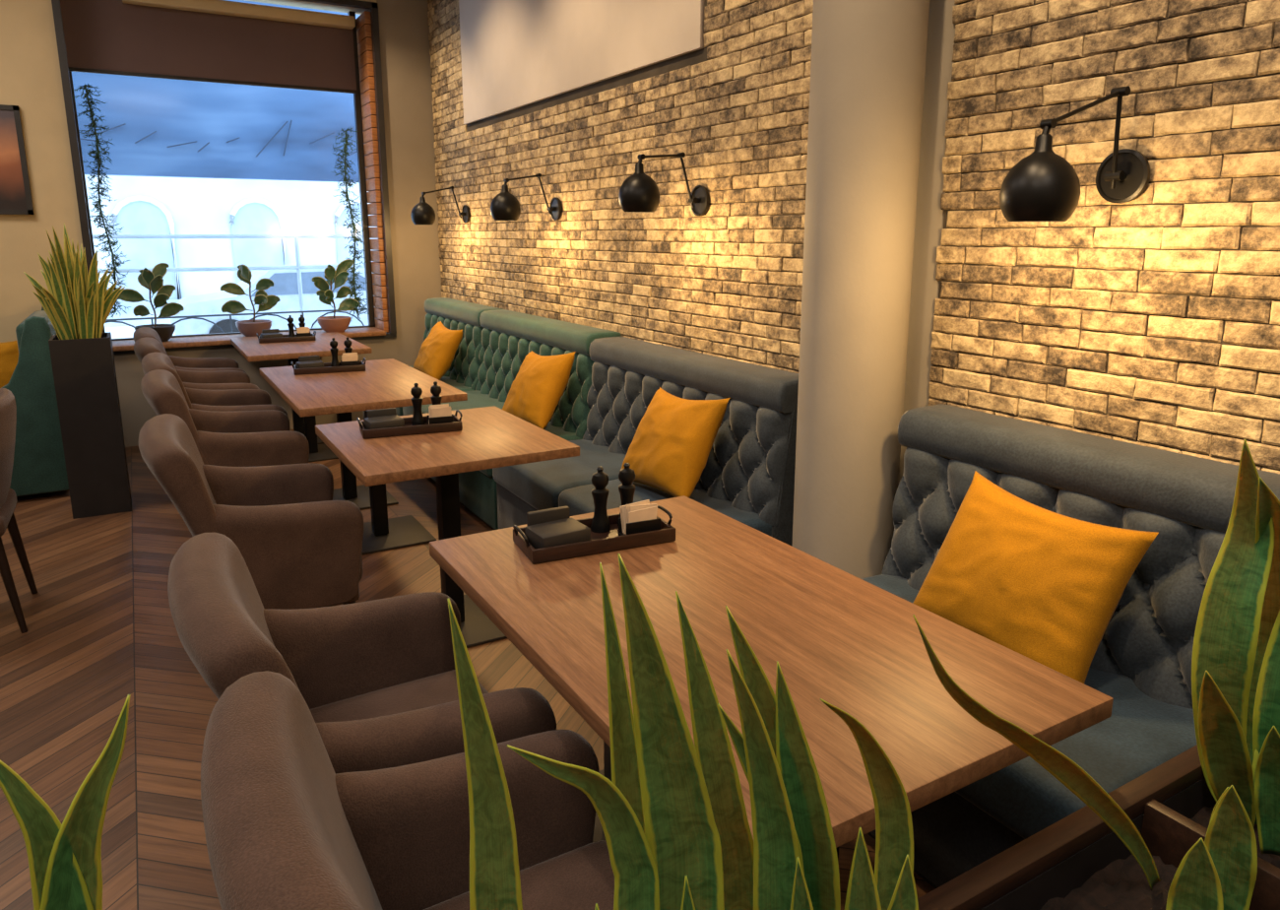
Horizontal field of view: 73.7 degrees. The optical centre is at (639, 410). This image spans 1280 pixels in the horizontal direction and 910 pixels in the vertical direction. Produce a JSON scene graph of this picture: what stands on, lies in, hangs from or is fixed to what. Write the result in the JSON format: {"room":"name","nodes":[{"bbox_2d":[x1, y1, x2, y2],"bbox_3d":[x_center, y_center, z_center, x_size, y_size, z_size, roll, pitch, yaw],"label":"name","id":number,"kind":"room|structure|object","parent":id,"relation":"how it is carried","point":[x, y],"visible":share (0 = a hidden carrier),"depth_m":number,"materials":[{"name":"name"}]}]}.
{"room":"restaurant","nodes":[
{"label":"restaurant","id":0,"kind":"room"},
{"bbox_2d":[0,0,397,447],"bbox_3d":[-5.026,-1.342,5.235,6.800,3.500,0.400,-7,14,-30],"label":"wall","id":1,"kind":"structure","parent":0,"point":[31,80],"depth_m":5.63,"materials":[{"name":"beige paint"}]},
{"bbox_2d":[0,104,34,214],"bbox_3d":[-4.327,-1.579,5.343,0.800,0.680,0.038,-7,14,-30],"label":"framed picture","id":2,"kind":"object","parent":1,"relation":"attached to","point":[15,187],"visible":1,"depth_m":5.50},
{"bbox_2d":[51,0,92,275],"bbox_3d":[-3.758,-1.642,5.696,0.045,2.500,0.060,-7,14,-30],"label":"frame","id":3,"kind":"object","parent":1,"relation":"attached to","point":[56,8],"visible":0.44,"depth_m":5.63,"materials":[{"name":"brown wood"}]},
{"bbox_2d":[68,10,375,340],"bbox_3d":[-3.065,-1.808,6.498,2.070,2.500,0.050,-7,14,-30],"label":"window","id":4,"kind":"structure","parent":1,"relation":"in","point":[356,96],"depth_m":6.88,"materials":[{"name":"black metal"}]},
{"bbox_2d":[72,83,130,318],"bbox_3d":[-3.811,-1.472,6.068,0.254,1.628,0.118,-4,12,-20],"label":"garland","id":5,"kind":"object","parent":4,"relation":"attached to","point":[94,125],"visible":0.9,"depth_m":6.03},
{"bbox_2d":[122,0,355,29],"bbox_3d":[-2.899,-2.933,6.257,1.550,0.080,0.130,-7,14,-30],"label":"blind cassette","id":6,"kind":"object","parent":4,"relation":"attached to","point":[221,7],"visible":1,"depth_m":6.25,"materials":[{"name":"beige metal"}]},
{"bbox_2d":[60,0,356,90],"bbox_3d":[-3.077,-2.686,6.246,1.920,0.520,0.004,-7,14,-30],"label":"roller blind","id":7,"kind":"object","parent":6,"relation":"hanging from","point":[100,34],"depth_m":6.20,"materials":[{"name":"brown fabric"}]},
{"bbox_2d":[68,66,356,93],"bbox_3d":[-3.077,-2.429,6.299,1.920,0.025,0.025,-7,14,-30],"label":"blind rail","id":8,"kind":"object","parent":7,"relation":"attached to","point":[72,69],"depth_m":6.24,"materials":[{"name":"brown metal"}]},
{"bbox_2d":[330,127,370,321],"bbox_3d":[-2.357,-1.505,6.947,0.249,1.567,0.145,-4,12,-17],"label":"garland","id":9,"kind":"object","parent":4,"relation":"attached to","point":[346,181],"visible":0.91,"depth_m":6.91},
{"bbox_2d":[112,326,385,351],"bbox_3d":[-2.995,-0.555,6.545,1.980,0.035,0.400,-7,14,-30],"label":"window sill","id":10,"kind":"structure","parent":1,"relation":"on","point":[216,340],"depth_m":6.34,"materials":[{"name":"brown wood"}]},
{"bbox_2d":[117,262,184,341],"bbox_3d":[-3.523,-0.779,6.160,0.370,0.561,0.259,-1,12,-4],"label":"rubber plant","id":11,"kind":"object","parent":10,"relation":"on","point":[153,281],"visible":0.93,"depth_m":6.16,"materials":[{"name":"green plant"}]},
{"bbox_2d":[220,263,280,336],"bbox_3d":[-2.964,-0.839,6.488,0.381,0.545,0.259,-1,12,-4],"label":"rubber plant","id":12,"kind":"object","parent":10,"relation":"on","point":[247,328],"visible":0.99,"depth_m":6.46,"materials":[{"name":"green plant"}]},
{"bbox_2d":[312,258,359,332],"bbox_3d":[-2.436,-0.914,6.792,0.260,0.569,0.287,5,13,22],"label":"rubber plant","id":13,"kind":"object","parent":10,"relation":"on","point":[329,324],"visible":0.99,"depth_m":6.77,"materials":[{"name":"green plant"}]},
{"bbox_2d":[113,333,396,354],"bbox_3d":[-2.885,-0.508,6.455,2.070,0.030,0.040,-7,14,-30],"label":"frame","id":14,"kind":"object","parent":1,"relation":"on","point":[387,335],"visible":0.36,"depth_m":6.28,"materials":[{"name":"brown wood"}]},
{"bbox_2d":[245,0,376,14],"bbox_3d":[-2.986,-3.152,6.082,2.070,0.300,0.400,-7,14,-30],"label":"wall","id":15,"kind":"structure","parent":0,"point":[295,3],"depth_m":6.50,"materials":[{"name":"beige paint"}]},
{"bbox_2d":[298,0,378,9],"bbox_3d":[-2.885,-2.951,5.948,2.070,0.040,0.060,-7,14,-30],"label":"window","id":16,"kind":"structure","parent":15,"relation":"in","point":[347,3],"depth_m":6.35,"materials":[{"name":"black metal"}]},
{"bbox_2d":[368,0,441,365],"bbox_3d":[-1.921,-1.713,7.020,0.400,3.500,0.400,-7,14,-30],"label":"wall","id":17,"kind":"structure","parent":0,"point":[404,28],"depth_m":6.78,"materials":[{"name":"beige paint"}]},
{"bbox_2d":[373,295,388,331],"bbox_3d":[-2.140,-0.807,7.094,0.080,0.276,0.360,-7,14,-30],"label":"reveal slat","id":18,"kind":"object","parent":17,"relation":"attached to","point":[380,324],"depth_m":6.97,"materials":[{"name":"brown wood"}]},
{"bbox_2d":[355,10,371,44],"bbox_3d":[-2.140,-2.970,6.645,0.080,0.182,0.360,-7,14,-30],"label":"reveal slat","id":19,"kind":"object","parent":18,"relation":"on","point":[364,32],"depth_m":6.52,"materials":[{"name":"brown brick"}]},
{"bbox_2d":[357,37,375,94],"bbox_3d":[-2.140,-2.694,6.703,0.080,0.370,0.360,-7,14,-30],"label":"reveal slat","id":20,"kind":"object","parent":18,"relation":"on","point":[367,84],"depth_m":6.58,"materials":[{"name":"orange brick"}]},
{"bbox_2d":[360,89,379,167],"bbox_3d":[-2.140,-2.233,6.798,0.080,0.558,0.360,-7,14,-30],"label":"reveal slat","id":21,"kind":"object","parent":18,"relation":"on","point":[371,160],"depth_m":6.69,"materials":[{"name":"orange brick"}]},
{"bbox_2d":[365,165,381,191],"bbox_3d":[-2.140,-1.865,6.875,0.080,0.182,0.360,-7,14,-30],"label":"reveal slat","id":22,"kind":"object","parent":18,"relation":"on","point":[373,184],"depth_m":6.76,"materials":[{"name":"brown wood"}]},
{"bbox_2d":[366,190,383,250],"bbox_3d":[-2.140,-1.543,6.941,0.080,0.464,0.360,-7,14,-30],"label":"reveal slat","id":23,"kind":"object","parent":18,"relation":"on","point":[375,243],"depth_m":6.83,"materials":[{"name":"orange brick"}]},
{"bbox_2d":[370,250,386,297],"bbox_3d":[-2.140,-1.129,7.027,0.080,0.370,0.360,-7,14,-30],"label":"reveal slat","id":24,"kind":"object","parent":18,"relation":"on","point":[378,290],"depth_m":6.92,"materials":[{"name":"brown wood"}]},
{"bbox_2d":[370,1,396,333],"bbox_3d":[-2.012,-1.851,6.700,0.045,2.500,0.060,-7,14,-30],"label":"frame","id":25,"kind":"object","parent":17,"relation":"attached to","point":[374,22],"visible":1,"depth_m":6.67,"materials":[{"name":"brown wood"}]},
{"bbox_2d":[0,429,935,909],"bbox_3d":[-2.235,1.266,1.528,7.400,0.100,10.400,-7,14,-30],"label":"floor","id":26,"kind":"structure","parent":0,"point":[101,630],"depth_m":2.92,"materials":[{"name":"brown wood"}]},
{"bbox_2d":[0,387,37,633],"bbox_3d":[-2.652,0.400,3.266,0.523,0.893,0.460,-7,14,-30],"label":"dining chair","id":27,"kind":"object","parent":26,"relation":"on","point":[8,408],"visible":1,"depth_m":3.26,"materials":[{"name":"fabric"}]},
{"bbox_2d":[0,306,68,496],"bbox_3d":[-3.974,-0.093,5.148,0.870,1.010,1.190,-7,14,-30],"label":"armchair","id":28,"kind":"object","parent":26,"relation":"on","point":[39,465],"visible":0.62,"depth_m":4.81,"materials":[{"name":"teal fabric"}]},
{"bbox_2d":[0,340,18,387],"bbox_3d":[-3.734,-0.213,4.915,0.454,0.414,0.195,1,12,3],"label":"throw pillow","id":29,"kind":"object","parent":28,"relation":"on","point":[9,351],"visible":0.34,"depth_m":4.86,"materials":[{"name":"yellow fabric"}]},
{"bbox_2d":[48,331,131,518],"bbox_3d":[-2.997,0.072,4.672,0.270,0.960,0.297,-7,14,-30],"label":"planter","id":30,"kind":"object","parent":26,"relation":"on","point":[84,371],"visible":1,"depth_m":4.55,"materials":[{"name":"black"}]},
{"bbox_2d":[23,223,125,339],"bbox_3d":[-2.985,-0.670,4.531,0.340,0.638,0.414,8,14,35],"label":"potted snake plant","id":31,"kind":"object","parent":30,"relation":"on","point":[76,304],"visible":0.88,"depth_m":4.48,"materials":[{"name":"green plant"}]},
{"bbox_2d":[132,326,246,373],"bbox_3d":[-3.012,-0.119,5.773,0.635,0.890,0.637,-7,14,-30],"label":"armchair","id":32,"kind":"object","parent":26,"relation":"on","point":[184,363],"visible":0.22,"depth_m":5.91,"materials":[{"name":"fabric"}]},
{"bbox_2d":[133,336,258,389],"bbox_3d":[-2.672,-0.002,5.207,0.635,0.890,0.637,-7,14,-30],"label":"armchair","id":33,"kind":"object","parent":26,"relation":"on","point":[222,379],"visible":0.27,"depth_m":5.24,"materials":[{"name":"fabric"}]},
{"bbox_2d":[141,352,288,417],"bbox_3d":[-2.249,0.132,4.559,0.635,0.890,0.637,-7,14,-31],"label":"armchair","id":34,"kind":"object","parent":26,"relation":"on","point":[231,400],"visible":0.3,"depth_m":4.67,"materials":[{"name":"fabric"}]},
{"bbox_2d":[140,369,309,466],"bbox_3d":[-1.911,0.254,3.976,0.635,0.890,0.637,-7,14,-30],"label":"armchair","id":35,"kind":"object","parent":26,"relation":"on","point":[264,437],"visible":0.55,"depth_m":3.75,"materials":[{"name":"fabric"}]},
{"bbox_2d":[138,413,363,609],"bbox_3d":[-1.338,0.460,2.982,0.635,0.890,0.637,-7,13,-29],"label":"armchair","id":36,"kind":"object","parent":26,"relation":"on","point":[300,546],"visible":0.77,"depth_m":2.77,"materials":[{"name":"fabric"}]},
{"bbox_2d":[230,331,372,461],"bbox_3d":[-2.401,-0.109,6.058,0.760,0.749,1.100,-7,14,-30],"label":"dining table","id":37,"kind":"object","parent":26,"relation":"on","point":[250,348],"visible":0.45,"depth_m":5.84,"materials":[{"name":"brown wood"}]},
{"bbox_2d":[256,314,316,343],"bbox_3d":[-2.515,-0.586,6.068,0.390,0.177,0.166,-6,13,-25],"label":"condiment tray","id":38,"kind":"object","parent":37,"relation":"on","point":[303,334],"visible":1,"depth_m":6.06,"materials":[{"name":"brown wood"}]},
{"bbox_2d":[257,339,316,343],"bbox_3d":[-2.515,-0.504,6.085,0.370,0.010,0.165,-6,13,-25],"label":"tray","id":39,"kind":"object","parent":38,"relation":"on","point":[260,341],"depth_m":5.99,"materials":[{"name":"brown wood"}]},
{"bbox_2d":[167,532,556,773],"bbox_3d":[-0.584,0.707,1.792,0.635,0.890,0.637,-7,14,-31],"label":"armchair","id":40,"kind":"object","parent":26,"relation":"on","point":[376,679],"visible":0.5,"depth_m":1.74,"materials":[{"name":"fabric"}]},
{"bbox_2d":[258,358,467,554],"bbox_3d":[-1.497,0.204,4.551,0.760,0.749,1.350,-7,14,-30],"label":"dining table","id":41,"kind":"object","parent":26,"relation":"on","point":[387,383],"visible":0.8,"depth_m":4.27,"materials":[{"name":"brown wood"}]},
{"bbox_2d":[291,336,366,375],"bbox_3d":[-1.729,-0.310,4.738,0.390,0.177,0.166,-5,13,-22],"label":"tray","id":42,"kind":"object","parent":41,"relation":"on","point":[310,364],"visible":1,"depth_m":4.73,"materials":[{"name":"brown wood"}]},
{"bbox_2d":[295,360,362,368],"bbox_3d":[-1.759,-0.256,4.823,0.370,0.030,0.010,-5,13,-22],"label":"tray","id":43,"kind":"object","parent":42,"relation":"on","point":[325,363],"depth_m":4.82,"materials":[{"name":"brown wood"}]},
{"bbox_2d":[294,370,364,375],"bbox_3d":[-1.729,-0.228,4.755,0.370,0.010,0.165,-5,13,-22],"label":"tray","id":44,"kind":"object","parent":42,"relation":"on","point":[295,371],"depth_m":4.65,"materials":[{"name":"brown wood"}]},
{"bbox_2d":[200,670,614,909],"bbox_3d":[-0.218,0.829,1.202,0.635,0.890,0.637,-7,14,-30],"label":"armchair","id":45,"kind":"object","parent":26,"relation":"on","point":[284,830],"visible":0.92,"depth_m":1.30,"materials":[{"name":"fabric"}]},
{"bbox_2d":[363,297,502,419],"bbox_3d":[-1.543,-0.273,6.237,0.759,1.000,1.250,-7,14,-30],"label":"banquette","id":46,"kind":"object","parent":26,"relation":"on","point":[454,314],"visible":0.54,"depth_m":6.00,"materials":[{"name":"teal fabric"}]},
{"bbox_2d":[395,376,473,416],"bbox_3d":[-1.471,-0.103,5.945,0.560,0.175,0.617,-7,14,-30],"label":"seat cushion","id":47,"kind":"object","parent":46,"relation":"on","point":[460,383],"depth_m":5.89,"materials":[{"name":"teal fabric"}]},
{"bbox_2d":[413,320,462,380],"bbox_3d":[-1.422,-0.414,5.979,0.262,0.379,0.525,-6,13,-27],"label":"throw pillow","id":48,"kind":"object","parent":46,"relation":"on","point":[436,353],"visible":0.91,"depth_m":5.80,"materials":[{"name":"yellow fabric"}]},
{"bbox_2d":[315,405,579,647],"bbox_3d":[-0.757,0.460,3.319,0.760,0.749,0.850,-7,14,-30],"label":"dining table","id":49,"kind":"object","parent":26,"relation":"on","point":[490,437],"visible":0.62,"depth_m":3.14,"materials":[{"name":"brown wood"}]},
{"bbox_2d":[357,381,462,438],"bbox_3d":[-0.890,-0.011,3.301,0.390,0.177,0.166,-5,13,-22],"label":"tray","id":50,"kind":"object","parent":49,"relation":"on","point":[381,422],"visible":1,"depth_m":3.29,"materials":[{"name":"brown wood"}]},
{"bbox_2d":[361,413,454,427],"bbox_3d":[-0.920,0.042,3.386,0.370,0.030,0.010,-5,13,-22],"label":"tray","id":51,"kind":"object","parent":50,"relation":"on","point":[408,420],"depth_m":3.38,"materials":[{"name":"brown wood"}]},
{"bbox_2d":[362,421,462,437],"bbox_3d":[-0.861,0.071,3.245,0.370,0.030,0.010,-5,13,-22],"label":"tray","id":52,"kind":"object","parent":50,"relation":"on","point":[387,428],"depth_m":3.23,"materials":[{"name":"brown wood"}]},
{"bbox_2d":[452,414,460,422],"bbox_3d":[-0.724,0.043,3.382,0.010,0.030,0.150,-5,13,-22],"label":"tray","id":53,"kind":"object","parent":50,"relation":"on","point":[455,419],"depth_m":3.37,"materials":[{"name":"brown wood"}]},
{"bbox_2d":[402,309,621,529],"bbox_3d":[-0.817,-0.022,5.025,0.759,1.000,1.580,-7,14,-30],"label":"banquette","id":54,"kind":"object","parent":26,"relation":"on","point":[507,336],"visible":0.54,"depth_m":4.74,"materials":[{"name":"teal fabric"}]},
{"bbox_2d":[402,389,504,415],"bbox_3d":[-1.103,0.024,5.331,0.560,0.175,0.782,-7,14,-30],"label":"seat cushion","id":55,"kind":"object","parent":54,"relation":"on","point":[476,398],"depth_m":5.32,"materials":[{"name":"teal fabric"}]},
{"bbox_2d":[479,421,581,477],"bbox_3d":[-0.703,0.163,4.664,0.560,0.175,0.782,-7,14,-30],"label":"seat cushion","id":56,"kind":"object","parent":54,"relation":"on","point":[559,428],"depth_m":4.49,"materials":[{"name":"grey fabric"}]},
{"bbox_2d":[502,351,575,429],"bbox_3d":[-0.551,-0.117,4.524,0.265,0.431,0.534,-8,14,-34],"label":"throw pillow","id":57,"kind":"object","parent":54,"relation":"on","point":[540,383],"visible":0.94,"depth_m":4.37,"materials":[{"name":"yellow fabric"}]},
{"bbox_2d":[492,336,798,546],"bbox_3d":[-0.024,0.262,3.706,0.759,0.980,1.510,-7,14,-30],"label":"banquette","id":58,"kind":"object","parent":26,"relation":"on","point":[747,477],"visible":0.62,"depth_m":3.48,"materials":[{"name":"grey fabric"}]},
{"bbox_2d":[492,439,626,510],"bbox_3d":[-0.301,0.302,3.995,0.560,0.174,0.747,-7,14,-30],"label":"seat cushion","id":59,"kind":"object","parent":58,"relation":"on","point":[538,485],"depth_m":3.84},
{"bbox_2d":[558,478,772,536],"bbox_3d":[0.081,0.434,3.357,0.560,0.176,0.747,-7,14,-30],"label":"seat cushion","id":60,"kind":"object","parent":58,"relation":"on","point":[579,499],"depth_m":3.37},
{"bbox_2d":[621,386,729,497],"bbox_3d":[0.122,0.121,3.403,0.262,0.410,0.546,-6,13,-27],"label":"throw pillow","id":61,"kind":"object","parent":58,"relation":"on","point":[670,448],"visible":0.97,"depth_m":3.26,"materials":[{"name":"yellow fabric"}]},
{"bbox_2d":[429,495,1113,862],"bbox_3d":[0.129,0.766,1.841,0.760,0.749,1.290,-7,14,-30],"label":"dining table","id":62,"kind":"object","parent":26,"relation":"on","point":[837,637],"visible":0.5,"depth_m":1.58,"materials":[{"name":"brown wood"}]},
{"bbox_2d":[512,462,675,564],"bbox_3d":[-0.113,0.238,2.102,0.390,0.177,0.166,-5,13,-24],"label":"tray","id":63,"kind":"object","parent":62,"relation":"on","point":[549,535],"visible":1,"depth_m":2.10,"materials":[{"name":"brown wood"}]},
{"bbox_2d":[513,531,534,560],"bbox_3d":[-0.277,0.321,2.043,0.010,0.030,0.150,-5,13,-24],"label":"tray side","id":64,"kind":"object","parent":63,"relation":"attached to","point":[527,546],"depth_m":2.03,"materials":[{"name":"brown wood"}]},
{"bbox_2d":[512,512,619,539],"bbox_3d":[-0.145,0.291,2.185,0.370,0.030,0.010,-5,13,-24],"label":"tray side","id":65,"kind":"object","parent":63,"relation":"attached to","point":[612,518],"depth_m":2.19,"materials":[{"name":"brown wood"}]},
{"bbox_2d":[531,527,675,562],"bbox_3d":[-0.081,0.320,2.046,0.370,0.030,0.010,-5,13,-24],"label":"tray side","id":66,"kind":"object","parent":63,"relation":"attached to","point":[576,544],"depth_m":2.03,"materials":[{"name":"brown wood"}]},
{"bbox_2d":[656,515,673,529],"bbox_3d":[0.051,0.291,2.189,0.010,0.030,0.150,-5,13,-24],"label":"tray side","id":67,"kind":"object","parent":63,"relation":"attached to","point":[664,525],"depth_m":2.14,"materials":[{"name":"brown wood"}]},
{"bbox_2d":[861,403,1279,888],"bbox_3d":[0.897,0.581,2.169,0.759,0.980,1.030,-7,14,-30],"label":"banquette","id":68,"kind":"object","parent":26,"relation":"on","point":[1142,659],"visible":0.41,"depth_m":1.96,"materials":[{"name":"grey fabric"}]},
{"bbox_2d":[861,574,1196,838],"bbox_3d":[0.812,0.687,2.140,0.560,0.175,1.022,-7,14,-30],"label":"seat cushion","id":69,"kind":"object","parent":68,"relation":"on","point":[1149,725],"depth_m":1.75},
{"bbox_2d":[912,471,1158,683],"bbox_3d":[0.925,0.402,2.071,0.269,0.392,0.480,-6,13,-28],"label":"throw pillow","id":70,"kind":"object","parent":68,"relation":"on","point":[1043,585],"visible":0.94,"depth_m":1.98,"materials":[{"name":"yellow fabric"}]},
{"bbox_2d":[917,744,1279,909],"bbox_3d":[0.304,1.005,0.991,2.420,0.630,0.313,-7,14,-30],"label":"planter box","id":71,"kind":"object","parent":26,"relation":"on","point":[1077,862],"visible":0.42,"depth_m":1.28,"materials":[{"name":"brown wood"}]},
{"bbox_2d":[0,694,130,909],"bbox_3d":[-0.326,0.508,0.488,0.039,0.708,0.131,8,14,33],"label":"snake plant","id":72,"kind":"object","parent":71,"relation":"on","point":[65,859],"visible":1,"depth_m":0.46,"materials":[{"name":"green plant"}]},
{"bbox_2d":[447,553,754,909],"bbox_3d":[0.023,0.456,0.709,0.124,0.720,0.316,11,16,43],"label":"snake plant","id":73,"kind":"object","parent":71,"relation":"on","point":[672,812],"visible":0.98,"depth_m":0.69,"materials":[{"name":"green plant"}]},
{"bbox_2d":[717,605,918,909],"bbox_3d":[0.190,0.477,0.820,0.298,0.633,0.126,-8,14,-34],"label":"snake plant","id":74,"kind":"object","parent":71,"relation":"on","point":[796,864],"visible":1,"depth_m":0.79,"materials":[{"name":"green plant"}]},
{"bbox_2d":[913,438,1279,909],"bbox_3d":[0.715,0.408,1.122,0.940,0.666,0.193,-8,14,-35],"label":"snake plant","id":75,"kind":"object","parent":71,"relation":"on","point":[1236,658],"visible":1,"depth_m":1.30,"materials":[{"name":"green plant"}]},
{"bbox_2d":[792,0,929,578],"bbox_3d":[0.694,-0.807,2.659,0.340,3.500,0.340,-7,14,-30],"label":"pillar","id":76,"kind":"structure","parent":0,"point":[867,62],"depth_m":2.60,"materials":[{"name":"paint"}]},
{"bbox_2d":[898,0,959,483],"bbox_3d":[0.869,-0.867,2.947,0.200,3.500,10.400,-7,14,-30],"label":"wall","id":77,"kind":"structure","parent":0,"point":[928,226],"depth_m":2.71,"materials":[{"name":"paint"}]},
{"bbox_2d":[458,0,704,124],"bbox_3d":[-0.498,-2.400,4.770,0.024,1.220,3.010,-7,14,-30],"label":"wall picture","id":78,"kind":"object","parent":77,"relation":"attached to","point":[515,53],"visible":1,"depth_m":4.76},
{"bbox_2d":[428,0,811,370],"bbox_3d":[-0.498,-1.583,4.969,0.006,2.880,4.530,-7,14,-30],"label":"grout","id":79,"kind":"object","parent":77,"relation":"attached to","point":[698,56],"visible":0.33,"depth_m":4.21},
{"bbox_2d":[427,0,813,373],"bbox_3d":[-0.501,-1.544,4.969,0.024,2.808,4.524,-7,14,-30],"label":"bricks","id":80,"kind":"object","parent":77,"relation":"attached to","point":[445,36],"visible":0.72,"depth_m":4.05,"materials":[{"name":"brick"}]},
{"bbox_2d":[410,186,469,224],"bbox_3d":[-1.448,-1.488,6.181,0.434,0.281,0.172,-8,14,-35],"label":"wall sconce","id":81,"kind":"object","parent":80,"relation":"attached to","point":[422,213],"visible":1,"depth_m":6.08,"materials":[{"name":"black metal"}]},
{"bbox_2d":[490,173,561,220],"bbox_3d":[-0.649,-1.217,4.851,0.438,0.271,0.172,-9,15,-37],"label":"wall sconce","id":82,"kind":"object","parent":80,"relation":"attached to","point":[504,206],"visible":1,"depth_m":4.74,"materials":[{"name":"black metal"}]},
{"bbox_2d":[618,152,709,216],"bbox_3d":[0.107,-0.955,3.581,0.448,0.267,0.172,-9,15,-36],"label":"wall sconce","id":83,"kind":"object","parent":80,"relation":"attached to","point":[639,192],"visible":1,"depth_m":3.47,"materials":[{"name":"black metal"}]},
{"bbox_2d":[928,0,1279,474],"bbox_3d":[2.146,-0.628,0.555,0.023,2.809,4.788,-7,14,-30],"label":"bricks","id":84,"kind":"object","parent":77,"relation":"attached to","point":[1259,12],"visible":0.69,"depth_m":2.17,"materials":[{"name":"brick"}]},
{"bbox_2d":[999,85,1151,221],"bbox_3d":[1.040,-0.613,2.036,0.420,0.319,0.172,-7,14,-30],"label":"wall sconce","id":85,"kind":"object","parent":84,"relation":"attached to","point":[1043,186],"visible":1,"depth_m":1.96,"materials":[{"name":"black metal"}]},
{"bbox_2d":[930,0,1279,470],"bbox_3d":[2.155,-0.665,0.545,0.006,2.880,4.770,-7,14,-30],"label":"grout","id":86,"kind":"object","parent":77,"relation":"attached to","point":[1032,26],"visible":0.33,"depth_m":2.17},
{"label":"outside","id":87,"kind":"structure","parent":0,"visible":0},
{"bbox_2d":[71,0,367,182],"bbox_3d":[-3.799,-3.513,8.903,11.000,2.140,0.187,-7,14,-30],"label":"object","id":88,"kind":"object","parent":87,"point":[159,127],"visible":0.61,"depth_m":8.67,"materials":[{"name":"blue"}]},
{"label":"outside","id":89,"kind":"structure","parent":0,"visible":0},
{"bbox_2d":[104,324,175,338],"bbox_3d":[-8.969,-3.104,25.038,70.000,0.100,37.550,-7,14,-30],"label":"ground","id":90,"kind":"structure","parent":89,"point":[117,332],"depth_m":17.80,"materials":[{"name":"white"}]},
{"bbox_2d":[92,234,364,326],"bbox_3d":[-4.008,-0.801,8.800,14.020,1.990,0.040,-7,14,-30],"label":"railing","id":91,"kind":"object","parent":90,"relation":"on","point":[297,267],"visible":0.12,"depth_m":8.64,"materials":[{"name":"metal"}]},
{"bbox_2d":[84,174,377,326],"bbox_3d":[-6.880,-9.529,20.071,60.000,14.500,0.800,-7,14,-30],"label":"facade","id":92,"kind":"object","parent":90,"relation":"on","point":[145,205],"visible":0.17,"depth_m":19.40,"materials":[{"name":"white paint"}]},
{"bbox_2d":[104,308,367,332],"bbox_3d":[-3.944,-0.168,7.430,6.600,1.308,0.018,-7,14,-30],"label":"fence","id":93,"kind":"object","parent":90,"relation":"on","point":[331,310],"visible":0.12,"depth_m":7.50,"materials":[{"name":"metal"}]},
{"bbox_2d":[169,263,373,335],"bbox_3d":[-5.824,-1.821,15.044,4.350,1.450,1.660,-7,14,-30],"label":"parked car","id":94,"kind":"object","parent":90,"relation":"on","point":[286,287],"visible":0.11,"depth_m":14.08,"materials":[{"name":"paint"}]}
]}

